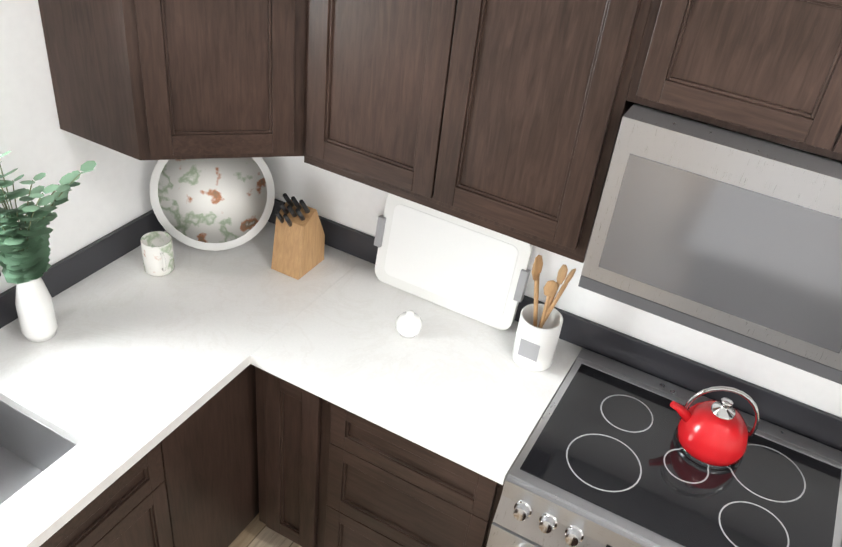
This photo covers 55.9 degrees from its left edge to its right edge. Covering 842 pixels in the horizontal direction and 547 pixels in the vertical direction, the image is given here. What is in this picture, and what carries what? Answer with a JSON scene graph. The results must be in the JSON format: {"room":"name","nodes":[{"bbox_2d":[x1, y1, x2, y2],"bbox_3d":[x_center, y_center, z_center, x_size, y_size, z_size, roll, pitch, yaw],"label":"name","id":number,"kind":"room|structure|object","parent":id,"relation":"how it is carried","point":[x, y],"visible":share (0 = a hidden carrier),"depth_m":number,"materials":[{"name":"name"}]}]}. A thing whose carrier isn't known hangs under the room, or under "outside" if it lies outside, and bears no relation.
{"room":"kitchen","nodes":[
{"label":"kitchen","id":0,"kind":"room"},
{"bbox_2d":[0,0,157,293],"bbox_3d":[-2.098,0.605,0.767,0.190,2.650,5.400,22,37,20],"label":"wall","id":1,"kind":"structure","parent":0,"point":[109,193],"depth_m":2.23,"materials":[{"name":"paint"}]},
{"bbox_2d":[0,209,165,327],"bbox_3d":[-1.759,0.655,1.385,0.017,0.099,4.199,22,37,20],"label":"trim","id":2,"kind":"structure","parent":1,"relation":"attached to","point":[86,261],"depth_m":2.50,"materials":[{"name":"grey"}]},
{"bbox_2d":[44,465,147,546],"bbox_3d":[-1.368,1.169,1.087,0.020,0.103,2.708,22,37,20],"label":"drawer","id":3,"kind":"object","parent":0,"relation":"attached to","point":[103,516],"depth_m":1.98,"materials":[{"name":"brown wood"}]},
{"bbox_2d":[228,513,301,546],"bbox_3d":[0.296,2.712,0.555,6.200,0.060,6.000,22,37,20],"label":"floor","id":4,"kind":"structure","parent":0,"point":[255,532],"depth_m":2.86,"materials":[{"name":"brown wood"}]},
{"bbox_2d":[96,365,255,546],"bbox_3d":[-0.783,0.454,2.764,0.636,0.880,1.018,22,37,20],"label":"base cabinet","id":5,"kind":"object","parent":4,"relation":"on","point":[202,479],"depth_m":2.36,"materials":[{"name":"brown wood"}]},
{"bbox_2d":[0,221,363,546],"bbox_3d":[-1.489,0.828,1.305,0.657,0.036,4.216,22,37,20],"label":"countertop","id":6,"kind":"structure","parent":5,"relation":"on","point":[133,354],"depth_m":2.24,"materials":[{"name":"white stone"}]},
{"bbox_2d":[0,151,96,341],"bbox_3d":[-0.997,-0.058,2.071,0.272,0.630,0.285,22,37,20],"label":"potted plant","id":7,"kind":"object","parent":6,"relation":"on","point":[25,250],"visible":1,"depth_m":2.07,"materials":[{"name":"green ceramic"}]},
{"bbox_2d":[0,397,99,524],"bbox_3d":[-1.162,0.596,1.899,0.388,0.225,0.598,22,37,20],"label":"sink","id":8,"kind":"object","parent":6,"relation":"in","point":[27,444],"depth_m":2.14,"materials":[{"name":"grey metal"}]},
{"bbox_2d":[140,231,174,275],"bbox_3d":[-0.838,-0.059,2.551,0.114,0.115,0.096,22,37,20],"label":"mug","id":9,"kind":"object","parent":6,"relation":"on","point":[157,252],"visible":1,"depth_m":2.53,"materials":[{"name":"white ceramic"}]},
{"bbox_2d":[150,157,274,250],"bbox_3d":[-0.684,-0.264,2.616,0.315,0.389,0.270,22,37,20],"label":"decorative platter","id":10,"kind":"object","parent":6,"relation":"on","point":[215,204],"visible":0.77,"depth_m":2.63,"materials":[{"name":"white ceramic"}]},
{"bbox_2d":[271,193,324,279],"bbox_3d":[-0.404,-0.143,2.607,0.110,0.275,0.154,22,37,20],"label":"knife block","id":11,"kind":"object","parent":6,"relation":"on","point":[299,245],"visible":1,"depth_m":2.58,"materials":[{"name":"brown wood"}]},
{"bbox_2d":[252,369,327,546],"bbox_3d":[-0.289,0.512,2.768,0.265,0.880,0.596,22,37,20],"label":"base cabinet","id":12,"kind":"object","parent":4,"relation":"on","point":[288,422],"depth_m":2.51,"materials":[{"name":"brown wood"}]},
{"bbox_2d":[320,365,572,546],"bbox_3d":[0.073,0.655,2.627,0.563,0.880,0.596,22,37,20],"label":"base cabinet","id":13,"kind":"object","parent":4,"relation":"on","point":[381,489],"depth_m":2.31,"materials":[{"name":"brown wood"}]},
{"bbox_2d":[252,260,581,488],"bbox_3d":[0.006,0.245,2.398,0.808,0.036,0.621,22,37,20],"label":"countertop","id":14,"kind":"structure","parent":13,"relation":"on","point":[456,390],"depth_m":2.31,"materials":[{"name":"white stone"}]},
{"bbox_2d":[396,310,421,337],"bbox_3d":[-0.036,0.148,2.424,0.080,0.083,0.080,22,37,20],"label":"sugar pot","id":15,"kind":"object","parent":14,"relation":"on","point":[408,323],"visible":1,"depth_m":2.40,"materials":[{"name":"white ceramic"}]},
{"bbox_2d":[374,194,532,329],"bbox_3d":[0.090,-0.043,2.508,0.524,0.324,0.068,22,37,20],"label":"tray","id":16,"kind":"object","parent":14,"relation":"on","point":[467,269],"visible":0.96,"depth_m":2.50,"materials":[{"name":"white plastic"}]},
{"bbox_2d":[512,255,575,371],"bbox_3d":[0.353,0.115,2.302,0.124,0.354,0.126,22,37,20],"label":"utensil crock","id":17,"kind":"object","parent":14,"relation":"on","point":[537,336],"visible":1,"depth_m":2.30,"materials":[{"name":"white ceramic"}]},
{"bbox_2d":[486,348,841,546],"bbox_3d":[0.634,0.904,2.329,0.788,0.927,0.687,22,37,20],"label":"range","id":18,"kind":"object","parent":4,"relation":"on","point":[603,460],"visible":0.94,"depth_m":2.06,"materials":[{"name":"black glass"}]},
{"bbox_2d":[670,386,759,469],"bbox_3d":[0.784,0.378,2.124,0.226,0.211,0.186,22,37,20],"label":"kettle","id":19,"kind":"object","parent":18,"relation":"on","point":[713,432],"visible":1,"depth_m":2.09,"materials":[{"name":"red metal"}]},
{"bbox_2d":[262,156,841,450],"bbox_3d":[1.700,0.313,1.850,5.890,2.650,0.100,22,37,20],"label":"wall","id":20,"kind":"structure","parent":0,"point":[348,202],"depth_m":2.38,"materials":[{"name":"paint"}]},
{"bbox_2d":[38,0,289,159],"bbox_3d":[-0.559,-0.765,2.132,0.618,0.792,0.618,22,37,20],"label":"upper cabinet","id":21,"kind":"object","parent":20,"relation":"attached to","point":[137,79],"depth_m":2.05,"materials":[{"name":"brown wood"}]},
{"bbox_2d":[290,0,485,215],"bbox_3d":[-0.052,-0.639,2.040,0.546,0.792,0.392,22,37,20],"label":"upper cabinet","id":22,"kind":"object","parent":20,"relation":"attached to","point":[381,91],"depth_m":2.00,"materials":[{"name":"brown wood"}]},
{"bbox_2d":[268,199,841,451],"bbox_3d":[0.645,0.241,2.398,3.180,0.099,0.015,22,37,20],"label":"backsplash","id":23,"kind":"structure","parent":20,"relation":"attached to","point":[774,408],"depth_m":2.35,"materials":[{"name":"grey"}]},
{"bbox_2d":[454,0,657,262],"bbox_3d":[0.304,-0.515,1.927,0.481,0.792,0.338,22,37,20],"label":"upper cabinet","id":24,"kind":"object","parent":20,"relation":"attached to","point":[503,117],"depth_m":1.82,"materials":[{"name":"brown wood"}]},
{"bbox_2d":[626,0,841,160],"bbox_3d":[0.741,-0.518,1.647,0.472,0.380,0.338,22,37,20],"label":"upper cabinet","id":25,"kind":"object","parent":20,"relation":"attached to","point":[770,70],"depth_m":1.57,"materials":[{"name":"brown wood"}]},
{"bbox_2d":[578,103,841,384],"bbox_3d":[0.833,-0.090,1.780,0.802,0.443,0.446,22,37,20],"label":"microwave","id":26,"kind":"object","parent":25,"relation":"attached to","point":[730,236],"visible":0.96,"depth_m":1.68,"materials":[{"name":"silver metal"}]}
]}

